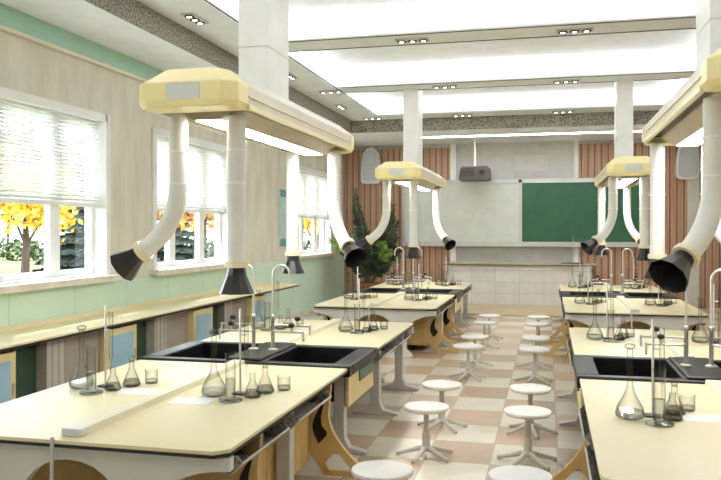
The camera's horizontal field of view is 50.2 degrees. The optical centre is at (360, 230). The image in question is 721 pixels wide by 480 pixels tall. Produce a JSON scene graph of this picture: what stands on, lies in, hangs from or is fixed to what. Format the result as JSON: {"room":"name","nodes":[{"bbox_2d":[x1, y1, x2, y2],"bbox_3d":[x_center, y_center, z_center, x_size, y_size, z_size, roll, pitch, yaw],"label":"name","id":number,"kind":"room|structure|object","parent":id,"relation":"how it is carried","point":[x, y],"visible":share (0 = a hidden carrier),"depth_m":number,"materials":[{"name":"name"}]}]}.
{"room":"science classroom","nodes":[
{"label":"science classroom","id":0,"kind":"room"},
{"bbox_2d":[0,30,343,280],"bbox_3d":[-3.330,-0.670,11.052,0.300,5.300,23.500,0,0,14],"label":"wall","id":1,"kind":"structure","parent":0,"point":[26,66],"depth_m":10.79,"materials":[{"name":"paint"}]},
{"bbox_2d":[0,87,119,293],"bbox_3d":[-3.789,-0.438,8.868,0.440,2.205,3.040,0,0,14],"label":"window","id":2,"kind":"structure","parent":1,"relation":"in","point":[97,220],"depth_m":9.58,"materials":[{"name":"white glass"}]},
{"bbox_2d":[0,98,99,207],"bbox_3d":[-3.797,-0.887,8.870,0.064,1.155,2.720,0,0,14],"label":"blind","id":3,"kind":"object","parent":2,"relation":"attached to","point":[7,105],"visible":0.98,"depth_m":9.14,"materials":[{"name":"plastic"}]},
{"bbox_2d":[0,3,163,79],"bbox_3d":[-3.172,-2.305,10.962,0.050,0.230,23.000,0,0,14],"label":"trim","id":4,"kind":"structure","parent":1,"relation":"attached to","point":[12,18],"depth_m":9.40,"materials":[{"name":"paint"}]},
{"bbox_2d":[0,255,343,326],"bbox_3d":[-3.186,1.280,10.965,0.020,1.240,23.000,0,0,14],"label":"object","id":5,"kind":"structure","parent":1,"relation":"attached to","point":[322,280],"depth_m":11.86,"materials":[{"name":"paint"}]},
{"bbox_2d":[0,24,345,155],"bbox_3d":[-3.164,-2.170,10.960,0.065,0.040,23.000,0,0,14],"label":"trim","id":6,"kind":"structure","parent":1,"relation":"attached to","point":[2,27],"depth_m":9.33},
{"bbox_2d":[150,127,226,275],"bbox_3d":[-2.819,-0.438,12.852,0.440,2.205,3.040,0,0,14],"label":"window","id":7,"kind":"structure","parent":1,"relation":"in","point":[170,266],"depth_m":13.12,"materials":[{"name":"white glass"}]},
{"bbox_2d":[157,136,225,213],"bbox_3d":[-2.827,-0.887,12.854,0.064,1.155,2.720,0,0,14],"label":"blind","id":8,"kind":"object","parent":7,"relation":"attached to","point":[216,163],"visible":0.6,"depth_m":13.15,"materials":[{"name":"plastic"}]},
{"bbox_2d":[279,189,285,245],"bbox_3d":[-1.683,-0.290,17.104,0.035,1.240,0.640,0,0,14],"label":"notice board","id":9,"kind":"object","parent":1,"relation":"attached to","point":[282,193],"visible":0.64,"depth_m":16.93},
{"bbox_2d":[279,307,313,318],"bbox_3d":[-3.181,1.940,10.964,0.030,0.080,23.000,0,0,14],"label":"baseboard","id":10,"kind":"structure","parent":1,"relation":"attached to","point":[310,309],"depth_m":17.95,"materials":[{"name":"grey paint"}]},
{"bbox_2d":[299,165,335,259],"bbox_3d":[-1.227,-0.438,19.391,0.440,2.205,3.040,0,0,14],"label":"window","id":11,"kind":"structure","parent":1,"relation":"in","point":[325,249],"depth_m":19.87,"materials":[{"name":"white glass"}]},
{"bbox_2d":[299,171,326,218],"bbox_3d":[-1.235,-0.887,19.393,0.064,1.155,2.720,0,0,14],"label":"blind","id":12,"kind":"object","parent":11,"relation":"attached to","point":[302,210],"visible":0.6,"depth_m":19.38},
{"bbox_2d":[0,0,695,146],"bbox_3d":[1.662,-2.870,9.784,10.000,0.900,23.000,0,0,14],"label":"ceiling","id":13,"kind":"structure","parent":0,"point":[81,18],"depth_m":12.55,"materials":[{"name":"paint"}]},
{"bbox_2d":[180,13,208,24],"bbox_3d":[-2.115,-2.703,9.829,0.170,0.034,0.480,0,0,14],"label":"recessed light","id":14,"kind":"object","parent":13,"relation":"in","point":[194,18],"visible":1,"depth_m":9.78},
{"bbox_2d":[84,0,351,132],"bbox_3d":[-2.597,-2.570,9.296,0.015,0.300,20.035,0,0,14],"label":"trim","id":15,"kind":"structure","parent":13,"relation":"attached to","point":[134,12],"depth_m":10.31,"materials":[{"name":"stone"}]},
{"bbox_2d":[110,0,366,294],"bbox_3d":[-0.962,-1.272,7.483,1.304,3.534,3.710,0,0,19],"label":"exhaust hood","id":16,"kind":"object","parent":13,"relation":"hanging from","point":[253,105],"visible":1,"depth_m":6.26,"materials":[{"name":"plastic"}]},
{"bbox_2d":[204,0,375,114],"bbox_3d":[-1.916,-2.719,8.700,0.020,0.010,19.200,0,0,14],"label":"trim","id":17,"kind":"structure","parent":13,"relation":"attached to","point":[204,0],"depth_m":12.63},
{"bbox_2d":[355,89,455,258],"bbox_3d":[0.979,-1.272,15.244,1.304,3.534,3.710,0,0,19],"label":"exhaust hood","id":18,"kind":"object","parent":13,"relation":"hanging from","point":[409,173],"visible":0.99,"depth_m":14.76,"materials":[{"name":"plastic"}]},
{"bbox_2d":[381,163,444,188],"bbox_3d":[1.066,-1.075,15.241,0.824,0.290,3.120,0,0,14],"label":"hood","id":19,"kind":"object","parent":18,"relation":"attached to","point":[429,179],"depth_m":14.97,"materials":[{"name":"plastic"}]},
{"bbox_2d":[395,37,429,43],"bbox_3d":[0.738,-2.703,10.936,0.480,0.034,0.170,0,0,14],"label":"recessed light","id":20,"kind":"object","parent":13,"relation":"in","point":[423,39],"visible":1,"depth_m":10.90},
{"bbox_2d":[213,0,695,34],"bbox_3d":[1.449,-2.900,8.910,6.498,0.200,2.898,0,0,14],"label":"light","id":21,"kind":"object","parent":13,"relation":"attached to","point":[584,7],"visible":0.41,"depth_m":10.29,"materials":[{"name":"white"}]},
{"bbox_2d":[459,138,491,181],"bbox_3d":[3.002,-1.860,20.147,0.816,1.120,0.590,0,0,14],"label":"projector","id":22,"kind":"object","parent":13,"relation":"hanging from","point":[474,173],"visible":1,"depth_m":19.91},
{"bbox_2d":[462,168,474,175],"bbox_3d":[2.792,-1.520,19.920,0.320,0.200,0.011,0,0,14],"label":"vent","id":23,"kind":"object","parent":22,"relation":"attached to","point":[465,171],"depth_m":19.92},
{"bbox_2d":[290,52,693,82],"bbox_3d":[2.301,-2.900,12.408,6.498,0.200,2.898,0,0,14],"label":"light","id":24,"kind":"object","parent":13,"relation":"attached to","point":[685,60],"visible":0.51,"depth_m":13.69,"materials":[{"name":"plastic"}]},
{"bbox_2d":[290,17,695,92],"bbox_3d":[1.449,-2.719,8.910,6.200,0.010,11.400,0,0,14],"label":"trim","id":25,"kind":"structure","parent":13,"relation":"attached to","point":[682,17],"depth_m":10.99,"materials":[{"name":"metal"}]},
{"bbox_2d":[352,110,658,132],"bbox_3d":[3.683,-2.570,18.084,8.060,0.300,0.015,0,0,14],"label":"trim","id":26,"kind":"structure","parent":13,"relation":"attached to","point":[639,117],"depth_m":18.14,"materials":[{"name":"stone"}]},
{"bbox_2d":[350,79,687,111],"bbox_3d":[3.153,-2.900,15.906,6.498,0.200,2.898,0,0,14],"label":"light","id":27,"kind":"object","parent":13,"relation":"attached to","point":[639,96],"visible":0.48,"depth_m":17.20,"materials":[{"name":"plastic"}]},
{"bbox_2d":[422,128,641,137],"bbox_3d":[4.080,-2.389,18.870,6.000,0.061,0.200,0,0,14],"label":"linear light","id":28,"kind":"object","parent":13,"relation":"attached to","point":[637,129],"visible":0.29,"depth_m":18.82,"materials":[{"name":"plastic"}]},
{"bbox_2d":[556,27,592,33],"bbox_3d":[2.895,-2.703,10.411,0.480,0.034,0.170,0,0,14],"label":"recessed light","id":29,"kind":"object","parent":13,"relation":"in","point":[590,29],"visible":1,"depth_m":10.37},
{"bbox_2d":[580,80,649,260],"bbox_3d":[4.819,-1.272,14.306,1.240,3.534,3.710,0,0,19],"label":"exhaust hood","id":30,"kind":"object","parent":13,"relation":"hanging from","point":[625,171],"visible":0.97,"depth_m":13.84,"materials":[{"name":"plastic"}]},
{"bbox_2d":[595,166,649,185],"bbox_3d":[4.875,-1.075,14.313,0.824,0.290,3.120,0,0,14],"label":"hood","id":31,"kind":"object","parent":30,"relation":"attached to","point":[601,179],"depth_m":13.99,"materials":[{"name":"plastic"}]},
{"bbox_2d":[642,0,720,293],"bbox_3d":[3.004,-1.272,6.510,1.157,3.534,3.710,0,0,19],"label":"exhaust hood","id":32,"kind":"object","parent":13,"relation":"hanging from","point":[691,116],"visible":1,"depth_m":5.75,"materials":[{"name":"plastic"}]},
{"bbox_2d":[354,139,641,262],"bbox_3d":[4.418,-0.670,21.104,10.000,5.300,0.300,0,0,14],"label":"wall","id":33,"kind":"structure","parent":0,"point":[546,159],"depth_m":20.98,"materials":[{"name":"paint"}]},
{"bbox_2d":[361,146,380,183],"bbox_3d":[0.297,-1.865,21.763,0.563,1.071,0.250,0,0,14],"label":"wall speaker","id":34,"kind":"object","parent":33,"relation":"attached to","point":[370,159],"visible":0.91,"depth_m":21.65},
{"bbox_2d":[362,150,377,181],"bbox_3d":[0.271,-1.835,21.656,0.473,0.889,0.030,0,0,14],"label":"grille","id":35,"kind":"object","parent":34,"relation":"attached to","point":[370,157],"depth_m":21.64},
{"bbox_2d":[344,147,449,294],"bbox_3d":[1.020,-0.170,21.751,3.050,4.300,0.050,0,0,14],"label":"wall panel","id":36,"kind":"object","parent":33,"relation":"attached to","point":[437,160],"depth_m":21.74,"materials":[{"name":"brown wood"}]},
{"bbox_2d":[450,143,455,261],"bbox_3d":[2.569,-0.220,21.348,0.150,4.400,0.100,0,0,14],"label":"trim","id":37,"kind":"structure","parent":33,"relation":"attached to","point":[452,146],"depth_m":21.30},
{"bbox_2d":[402,178,638,246],"bbox_3d":[4.311,-0.490,20.811,6.450,1.820,0.180,0,0,14],"label":"board","id":38,"kind":"object","parent":33,"relation":"attached to","point":[496,212],"visible":0.7,"depth_m":20.76,"materials":[{"name":"white"}]},
{"bbox_2d":[574,140,578,262],"bbox_3d":[5.765,-0.220,20.570,0.110,4.400,0.100,0,0,14],"label":"trim","id":39,"kind":"structure","parent":33,"relation":"attached to","point":[576,142],"depth_m":20.52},
{"bbox_2d":[579,142,719,307],"bbox_3d":[7.520,-0.170,20.168,3.490,4.300,0.050,0,0,14],"label":"wall panel","id":40,"kind":"object","parent":33,"relation":"attached to","point":[593,158],"depth_m":20.04,"materials":[{"name":"brown wood"}]},
{"bbox_2d":[675,146,699,179],"bbox_3d":[8.401,-1.865,19.789,0.563,1.071,0.250,0,0,14],"label":"wall speaker","id":41,"kind":"object","parent":33,"relation":"attached to","point":[687,166],"visible":0.77,"depth_m":19.68},
{"bbox_2d":[687,145,698,307],"bbox_3d":[8.580,-0.170,19.849,0.280,4.300,0.070,0,0,14],"label":"trim","id":42,"kind":"structure","parent":33,"relation":"attached to","point":[692,184],"depth_m":19.82,"materials":[{"name":"grey paint"}]},
{"bbox_2d":[291,308,720,479],"bbox_3d":[1.674,2.080,9.833,10.600,0.200,23.500,0,0,14],"label":"floor","id":43,"kind":"structure","parent":0,"point":[476,447],"depth_m":8.35,"materials":[{"name":"tile"}]},
{"bbox_2d":[0,351,15,403],"bbox_3d":[-3.677,1.570,7.184,0.595,0.820,0.660,0,0,14],"label":"base cabinet","id":44,"kind":"object","parent":43,"relation":"on","point":[7,358],"visible":0.62,"depth_m":7.33,"materials":[{"name":"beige wood"}]},
{"bbox_2d":[9,345,35,398],"bbox_3d":[-3.433,1.558,7.732,0.030,0.845,0.500,0,0,14],"label":"panel","id":45,"kind":"object","parent":43,"relation":"on","point":[25,356],"visible":0.21,"depth_m":7.81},
{"bbox_2d":[36,338,65,391],"bbox_3d":[-3.276,1.558,8.126,0.150,0.845,0.320,0,0,14],"label":"pier","id":46,"kind":"object","parent":43,"relation":"on","point":[50,356],"visible":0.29,"depth_m":8.01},
{"bbox_2d":[66,330,99,382],"bbox_3d":[-3.154,1.558,8.647,0.040,0.845,0.730,0,0,14],"label":"panel","id":47,"kind":"object","parent":43,"relation":"on","point":[76,352],"visible":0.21,"depth_m":8.67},
{"bbox_2d":[100,324,136,371],"bbox_3d":[-3.145,1.570,9.370,0.595,0.820,0.660,0,0,14],"label":"base cabinet","id":48,"kind":"object","parent":43,"relation":"on","point":[121,340],"visible":0.37,"depth_m":9.23,"materials":[{"name":"beige wood"}]},
{"bbox_2d":[0,281,299,351],"bbox_3d":[-3.205,1.080,9.297,0.728,0.100,13.550,0,0,14],"label":"countertop","id":49,"kind":"structure","parent":48,"relation":"on","point":[12,337],"depth_m":9.61,"materials":[{"name":"beige laminate"}]},
{"bbox_2d":[131,320,145,359],"bbox_3d":[-2.901,1.558,9.918,0.030,0.845,0.500,0,0,14],"label":"panel","id":50,"kind":"object","parent":43,"relation":"on","point":[141,326],"visible":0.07,"depth_m":10.04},
{"bbox_2d":[146,316,166,354],"bbox_3d":[-2.743,1.558,10.312,0.150,0.845,0.320,0,0,14],"label":"pier","id":51,"kind":"object","parent":43,"relation":"on","point":[156,328],"visible":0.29,"depth_m":10.18,"materials":[{"name":"wood"}]},
{"bbox_2d":[167,311,186,348],"bbox_3d":[-2.622,1.558,10.833,0.040,0.845,0.730,0,0,14],"label":"panel","id":52,"kind":"object","parent":43,"relation":"on","point":[176,323],"visible":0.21,"depth_m":10.86,"materials":[{"name":"wood"}]},
{"bbox_2d":[187,306,212,341],"bbox_3d":[-2.613,1.570,11.556,0.595,0.820,0.660,0,0,14],"label":"base cabinet","id":53,"kind":"object","parent":43,"relation":"on","point":[200,320],"visible":0.41,"depth_m":11.38,"materials":[{"name":"beige wood"}]},
{"bbox_2d":[0,264,418,479],"bbox_3d":[-0.990,1.150,7.345,2.620,1.661,6.095,0,0,14],"label":"lab table","id":54,"kind":"object","parent":43,"relation":"on","point":[58,432],"visible":0.95,"depth_m":5.48,"materials":[{"name":"beige laminate"}]},
{"bbox_2d":[79,346,102,395],"bbox_3d":[-1.988,1.027,5.689,0.170,0.345,0.170,0,0,-19],"label":"cylinder","id":55,"kind":"object","parent":54,"relation":"on","point":[98,390],"visible":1,"depth_m":5.70,"materials":[{"name":"clear glass"}]},
{"bbox_2d":[97,305,113,387],"bbox_3d":[-1.954,0.885,5.926,0.122,0.630,0.080,0,0,28],"label":"stand","id":56,"kind":"object","parent":54,"relation":"on","point":[106,329],"visible":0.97,"depth_m":5.92,"materials":[{"name":"silver metal"}]},
{"bbox_2d":[122,355,140,386],"bbox_3d":[-1.772,1.081,5.961,0.140,0.233,0.140,0,0,8],"label":"flask","id":57,"kind":"object","parent":54,"relation":"on","point":[127,385],"visible":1,"depth_m":5.95,"materials":[{"name":"clear glass"}]},
{"bbox_2d":[115,388,161,394],"bbox_3d":[-1.655,1.199,5.755,0.300,0.002,0.210,0,0,-1],"label":"paper sheet","id":58,"kind":"object","parent":54,"relation":"on","point":[125,391],"visible":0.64,"depth_m":5.75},
{"bbox_2d":[166,397,216,404],"bbox_3d":[-1.188,1.199,5.435,0.300,0.002,0.210,0,0,8],"label":"paper sheet","id":59,"kind":"object","parent":54,"relation":"on","point":[178,400],"visible":1,"depth_m":5.44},
{"bbox_2d":[185,350,241,358],"bbox_3d":[-1.455,1.390,7.636,0.660,0.260,0.940,0,0,14],"label":"basin","id":60,"kind":"object","parent":54,"relation":"in","point":[216,354],"depth_m":8.10,"materials":[{"name":"black plastic"}]},
{"bbox_2d":[218,352,241,403],"bbox_3d":[-0.917,1.027,5.429,0.170,0.345,0.170,0,0,26],"label":"cylinder","id":61,"kind":"object","parent":54,"relation":"on","point":[238,398],"visible":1,"depth_m":5.43,"materials":[{"name":"glass"}]},
{"bbox_2d":[232,308,248,395],"bbox_3d":[-0.875,0.885,5.654,0.122,0.630,0.080,0,0,27],"label":"stand","id":62,"kind":"object","parent":54,"relation":"on","point":[241,393],"visible":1,"depth_m":5.65,"materials":[{"name":"silver metal"}]},
{"bbox_2d":[217,421,289,475],"bbox_3d":[-0.773,1.327,4.779,0.436,0.115,0.814,0,0,14],"label":"tray","id":63,"kind":"object","parent":54,"relation":"on","point":[253,450],"depth_m":4.73,"materials":[{"name":"grey"}]},
{"bbox_2d":[256,366,274,393],"bbox_3d":[-0.707,1.081,5.710,0.140,0.233,0.140,0,0,-12],"label":"flask","id":64,"kind":"object","parent":54,"relation":"on","point":[261,385],"visible":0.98,"depth_m":5.71,"materials":[{"name":"clear glass"}]},
{"bbox_2d":[280,391,331,429],"bbox_3d":[-0.532,1.327,5.770,0.436,0.115,0.814,0,0,14],"label":"tray","id":65,"kind":"object","parent":54,"relation":"on","point":[320,399],"depth_m":5.84,"materials":[{"name":"grey"}]},
{"bbox_2d":[284,354,344,401],"bbox_3d":[-0.444,1.390,7.390,0.660,0.260,0.940,0,0,14],"label":"basin","id":66,"kind":"object","parent":54,"relation":"in","point":[311,358],"depth_m":7.83,"materials":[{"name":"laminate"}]},
{"bbox_2d":[355,278,362,330],"bbox_3d":[-0.005,0.885,9.253,0.122,0.630,0.080,0,0,2],"label":"burette","id":67,"kind":"object","parent":54,"relation":"on","point":[359,294],"visible":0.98,"depth_m":9.25,"materials":[{"name":"glass"}]},
{"bbox_2d":[373,343,396,363],"bbox_3d":[0.113,1.327,8.417,0.436,0.115,0.764,0,0,14],"label":"tray","id":68,"kind":"object","parent":54,"relation":"on","point":[388,348],"depth_m":8.52,"materials":[{"name":"grey"}]},
{"bbox_2d":[391,332,410,349],"bbox_3d":[0.337,1.327,9.340,0.436,0.115,0.764,0,0,14],"label":"tray","id":69,"kind":"object","parent":54,"relation":"on","point":[399,341],"depth_m":9.58,"materials":[{"name":"grey"}]},
{"bbox_2d":[208,304,216,336],"bbox_3d":[-2.369,1.558,12.104,0.030,0.845,0.500,0,0,14],"label":"panel","id":70,"kind":"object","parent":43,"relation":"on","point":[213,306],"visible":0.07,"depth_m":12.24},
{"bbox_2d":[217,301,232,334],"bbox_3d":[-2.211,1.558,12.498,0.150,0.845,0.320,0,0,14],"label":"pier","id":71,"kind":"object","parent":43,"relation":"on","point":[224,310],"visible":0.29,"depth_m":12.35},
{"bbox_2d":[233,298,245,328],"bbox_3d":[-2.089,1.558,13.019,0.040,0.845,0.730,0,0,14],"label":"panel","id":72,"kind":"object","parent":43,"relation":"on","point":[241,303],"visible":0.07,"depth_m":13.08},
{"bbox_2d":[246,295,265,325],"bbox_3d":[-2.080,1.570,13.742,0.595,0.820,0.660,0,0,14],"label":"base cabinet","id":73,"kind":"object","parent":43,"relation":"on","point":[259,299],"visible":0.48,"depth_m":13.61,"materials":[{"name":"beige wood"}]},
{"bbox_2d":[327,188,402,288],"bbox_3d":[0.106,0.395,20.001,1.873,3.070,1.169,0,0,16],"label":"potted plant","id":74,"kind":"object","parent":43,"relation":"on","point":[380,257],"visible":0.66,"depth_m":19.93,"materials":[{"name":"green plant"}]},
{"bbox_2d":[351,460,412,479],"bbox_3d":[0.128,1.754,4.986,0.511,0.453,0.492,0,0,-23],"label":"stool","id":75,"kind":"object","parent":43,"relation":"on","point":[372,469],"visible":1,"depth_m":4.91,"materials":[{"name":"white plastic"}]},
{"bbox_2d":[313,247,476,356],"bbox_3d":[0.907,1.150,15.138,2.620,1.661,6.095,0,0,14],"label":"lab table","id":76,"kind":"object","parent":43,"relation":"on","point":[432,319],"visible":0.77,"depth_m":13.02,"materials":[{"name":"grey"}]},
{"bbox_2d":[426,307,445,318],"bbox_3d":[1.124,1.327,12.571,0.436,0.115,0.814,0,0,14],"label":"tray","id":77,"kind":"object","parent":76,"relation":"on","point":[439,310],"depth_m":12.52,"materials":[{"name":"grey"}]},
{"bbox_2d":[396,401,452,463],"bbox_3d":[0.573,1.754,6.787,0.511,0.453,0.492,0,0,-4],"label":"stool","id":78,"kind":"object","parent":43,"relation":"on","point":[426,408],"visible":1,"depth_m":6.73,"materials":[{"name":"white plastic"}]},
{"bbox_2d":[417,380,466,433],"bbox_3d":[0.796,1.754,7.755,0.492,0.453,0.511,0,0,29],"label":"stool","id":79,"kind":"object","parent":43,"relation":"on","point":[441,386],"visible":0.8,"depth_m":7.71,"materials":[{"name":"white plastic"}]},
{"bbox_2d":[449,343,486,381],"bbox_3d":[1.445,1.754,10.353,0.511,0.453,0.492,0,0,5],"label":"stool","id":80,"kind":"object","parent":43,"relation":"on","point":[461,346],"visible":1,"depth_m":10.30,"materials":[{"name":"white plastic"}]},
{"bbox_2d":[459,334,492,368],"bbox_3d":[1.657,1.754,11.286,0.492,0.453,0.511,0,0,42],"label":"stool","id":81,"kind":"object","parent":43,"relation":"on","point":[474,337],"visible":0.94,"depth_m":11.24,"materials":[{"name":"white plastic"}]},
{"bbox_2d":[472,321,499,350],"bbox_3d":[2.076,1.754,12.992,0.511,0.453,0.492,0,0,-28],"label":"stool","id":82,"kind":"object","parent":43,"relation":"on","point":[484,324],"visible":0.76,"depth_m":12.89,"materials":[{"name":"white plastic"}]},
{"bbox_2d":[478,314,502,340],"bbox_3d":[2.349,1.754,14.064,0.511,0.453,0.492,0,0,7],"label":"stool","id":83,"kind":"object","parent":43,"relation":"on","point":[489,316],"visible":0.76,"depth_m":14.00,"materials":[{"name":"white plastic"}]},
{"bbox_2d":[455,304,561,317],"bbox_3d":[3.948,1.955,19.381,8.300,0.050,3.230,0,0,14],"label":"platform","id":84,"kind":"object","parent":43,"relation":"on","point":[473,309],"depth_m":18.69,"materials":[{"name":"wood"}]},
{"bbox_2d":[444,237,596,305],"bbox_3d":[4.211,1.044,20.398,3.870,1.772,0.870,0,0,14],"label":"counter","id":85,"kind":"object","parent":84,"relation":"on","point":[493,283],"depth_m":20.05,"materials":[{"name":"white tile"}]},
{"bbox_2d":[444,262,596,264],"bbox_3d":[4.211,0.860,20.398,3.870,0.030,0.870,0,0,14],"label":"countertop","id":86,"kind":"structure","parent":85,"relation":"on","point":[499,263],"depth_m":20.07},
{"bbox_2d":[488,465,552,479],"bbox_3d":[0.989,1.754,4.863,0.511,0.453,0.492,0,0,-44],"label":"stool","id":87,"kind":"object","parent":43,"relation":"on","point":[509,472],"visible":1,"depth_m":4.85,"materials":[{"name":"white plastic"}]},
{"bbox_2d":[497,405,556,470],"bbox_3d":[1.430,1.754,6.610,0.511,0.453,0.492,0,0,9],"label":"stool","id":88,"kind":"object","parent":43,"relation":"on","point":[527,412],"visible":0.94,"depth_m":6.55,"materials":[{"name":"white plastic"}]},
{"bbox_2d":[506,383,557,439],"bbox_3d":[1.651,1.754,7.576,0.511,0.453,0.492,0,0,-36],"label":"stool","id":89,"kind":"object","parent":43,"relation":"on","point":[530,389],"visible":0.88,"depth_m":7.50,"materials":[{"name":"white plastic"}]},
{"bbox_2d":[514,346,552,385],"bbox_3d":[2.280,1.754,10.108,0.511,0.453,0.492,0,0,6],"label":"stool","id":90,"kind":"object","parent":43,"relation":"on","point":[529,349],"visible":0.94,"depth_m":10.05,"materials":[{"name":"white plastic"}]},
{"bbox_2d":[517,335,551,370],"bbox_3d":[2.530,1.754,11.138,0.511,0.453,0.492,0,0,3],"label":"stool","id":91,"kind":"object","parent":43,"relation":"on","point":[534,338],"visible":0.78,"depth_m":11.05,"materials":[{"name":"white plastic"}]},
{"bbox_2d":[523,315,549,340],"bbox_3d":[3.178,1.754,13.857,0.492,0.453,0.511,0,0,9],"label":"stool","id":92,"kind":"object","parent":43,"relation":"on","point":[538,317],"visible":0.44,"depth_m":13.76,"materials":[{"name":"white plastic"}]},
{"bbox_2d":[525,322,551,348],"bbox_3d":[2.927,1.754,12.813,0.511,0.453,0.492,0,0,-35],"label":"stool","id":93,"kind":"object","parent":43,"relation":"on","point":[537,325],"visible":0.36,"depth_m":12.72,"materials":[{"name":"white plastic"}]},
{"bbox_2d":[544,248,709,357],"bbox_3d":[4.745,1.150,14.203,2.620,1.661,6.095,0,0,14],"label":"lab table","id":94,"kind":"object","parent":43,"relation":"on","point":[628,304],"visible":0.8,"depth_m":12.05,"materials":[{"name":"grey"}]},
{"bbox_2d":[562,310,577,321],"bbox_3d":[3.373,1.327,12.023,0.436,0.115,0.814,0,0,14],"label":"tray","id":95,"kind":"object","parent":94,"relation":"on","point":[563,313],"depth_m":11.67,"materials":[{"name":"grey"}]},
{"bbox_2d":[553,269,720,479],"bbox_3d":[2.848,1.150,6.411,2.620,1.661,6.095,0,0,14],"label":"lab table","id":96,"kind":"object","parent":43,"relation":"on","point":[613,447],"visible":0.93,"depth_m":5.62,"materials":[{"name":"grey"}]},
{"bbox_2d":[566,338,572,351],"bbox_3d":[2.586,1.327,8.793,0.436,0.115,0.764,0,0,14],"label":"tray","id":97,"kind":"object","parent":96,"relation":"on","point":[569,344],"depth_m":8.89,"materials":[{"name":"grey"}]},
{"bbox_2d":[578,405,591,443],"bbox_3d":[1.716,1.327,5.222,0.436,0.115,0.814,0,0,14],"label":"tray","id":98,"kind":"object","parent":96,"relation":"on","point":[586,435],"depth_m":5.25,"materials":[{"name":"grey"}]},
{"bbox_2d":[584,442,599,479],"bbox_3d":[1.475,1.327,4.231,0.436,0.115,0.814,0,0,14],"label":"tray","id":99,"kind":"object","parent":96,"relation":"on","point":[589,451],"depth_m":4.40,"materials":[{"name":"grey"}]},
{"bbox_2d":[602,282,612,338],"bbox_3d":[2.754,0.885,8.565,0.122,0.630,0.080,0,0,38],"label":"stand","id":100,"kind":"object","parent":96,"relation":"on","point":[607,299],"visible":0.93,"depth_m":8.57,"materials":[{"name":"silver metal"}]},
{"bbox_2d":[615,343,644,420],"bbox_3d":[1.722,0.960,4.922,0.184,0.476,0.184,0,0,17],"label":"flask","id":101,"kind":"object","parent":96,"relation":"on","point":[629,419],"visible":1,"depth_m":4.90,"materials":[{"name":"clear glass"}]},
{"bbox_2d":[596,365,673,377],"bbox_3d":[2.383,1.390,6.701,0.660,0.260,0.940,0,0,14],"label":"basin","id":102,"kind":"object","parent":96,"relation":"in","point":[618,370],"depth_m":7.13,"materials":[{"name":"black plastic"}]},
{"bbox_2d":[645,319,663,417],"bbox_3d":[1.901,0.885,4.975,0.122,0.630,0.080,0,0,20],"label":"burette","id":103,"kind":"object","parent":96,"relation":"on","point":[650,415],"visible":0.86,"depth_m":4.97,"materials":[{"name":"silver metal"}]},
{"bbox_2d":[645,369,673,427],"bbox_3d":[1.851,1.027,4.766,0.170,0.345,0.170,0,0,-8],"label":"cylinder","id":104,"kind":"object","parent":96,"relation":"on","point":[653,419],"visible":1,"depth_m":4.77,"materials":[{"name":"glass"}]},
{"bbox_2d":[662,392,682,421],"bbox_3d":[1.980,1.111,4.890,0.126,0.174,0.126,0,0,-18],"label":"flask","id":105,"kind":"object","parent":96,"relation":"on","point":[672,419],"visible":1,"depth_m":4.88,"materials":[{"name":"clear glass"}]},
{"bbox_2d":[663,378,685,416],"bbox_3d":[2.050,1.081,5.030,0.140,0.233,0.140,0,0,32],"label":"flask","id":106,"kind":"object","parent":96,"relation":"on","point":[672,406],"visible":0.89,"depth_m":5.02,"materials":[{"name":"clear glass"}]},
{"bbox_2d":[680,414,720,421],"bbox_3d":[2.211,1.199,4.937,0.300,0.002,0.210,0,0,5],"label":"paper sheet","id":107,"kind":"object","parent":96,"relation":"on","point":[687,417],"visible":0.89,"depth_m":4.95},
{"bbox_2d":[713,284,718,342],"bbox_3d":[3.827,0.885,8.314,0.122,0.630,0.080,0,0,30],"label":"burette","id":108,"kind":"object","parent":96,"relation":"on","point":[714,301],"visible":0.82,"depth_m":8.31,"materials":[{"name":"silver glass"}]},
{"label":"outside","id":109,"kind":"structure","parent":0,"visible":0},
{"bbox_2d":[0,250,192,274],"bbox_3d":[-43.093,2.155,25.932,83.990,0.250,110.000,0,0,14],"label":"ground","id":110,"kind":"structure","parent":109,"point":[6,266],"depth_m":44.03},
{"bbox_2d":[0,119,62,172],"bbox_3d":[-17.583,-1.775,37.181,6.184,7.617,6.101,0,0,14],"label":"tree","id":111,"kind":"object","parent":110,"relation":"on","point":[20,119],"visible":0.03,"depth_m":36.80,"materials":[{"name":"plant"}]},
{"bbox_2d":[0,142,83,272],"bbox_3d":[-11.537,-0.558,26.465,4.061,5.188,3.973,0,0,14],"label":"tree","id":112,"kind":"object","parent":110,"relation":"on","point":[32,215],"visible":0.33,"depth_m":26.11,"materials":[{"name":"yellow plant"}]},
{"bbox_2d":[32,136,160,271],"bbox_3d":[-10.424,-0.900,30.735,5.763,6.941,5.739,0,0,14],"label":"conifer","id":113,"kind":"object","parent":110,"relation":"on","point":[72,250],"visible":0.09,"depth_m":29.14,"materials":[{"name":"green plant"}]},
{"bbox_2d":[0,236,310,260],"bbox_3d":[-16.486,1.363,51.364,42.175,2.393,3.459,0,0,14],"label":"hedge","id":114,"kind":"object","parent":110,"relation":"on","point":[34,245],"visible":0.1,"depth_m":52.02,"materials":[{"name":"plant"}]},
{"bbox_2d":[157,185,192,261],"bbox_3d":[-9.829,-0.309,39.996,3.962,5.321,3.930,0,0,14],"label":"conifer","id":115,"kind":"object","parent":110,"relation":"on","point":[182,250],"visible":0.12,"depth_m":39.29,"materials":[{"name":"green plant"}]},
{"bbox_2d":[157,157,213,258],"bbox_3d":[-6.662,-0.449,30.894,3.560,4.968,3.579,0,0,14],"label":"tree","id":116,"kind":"object","parent":110,"relation":"on","point":[187,217],"visible":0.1,"depth_m":30.38,"materials":[{"name":"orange plant"}]},
{"bbox_2d":[304,177,318,249],"bbox_3d":[-2.074,-0.252,34.436,3.158,4.576,3.207,0,0,14],"label":"tree","id":117,"kind":"object","parent":110,"relation":"on","point":[307,222],"visible":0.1,"depth_m":33.82,"materials":[{"name":"yellow plant"}]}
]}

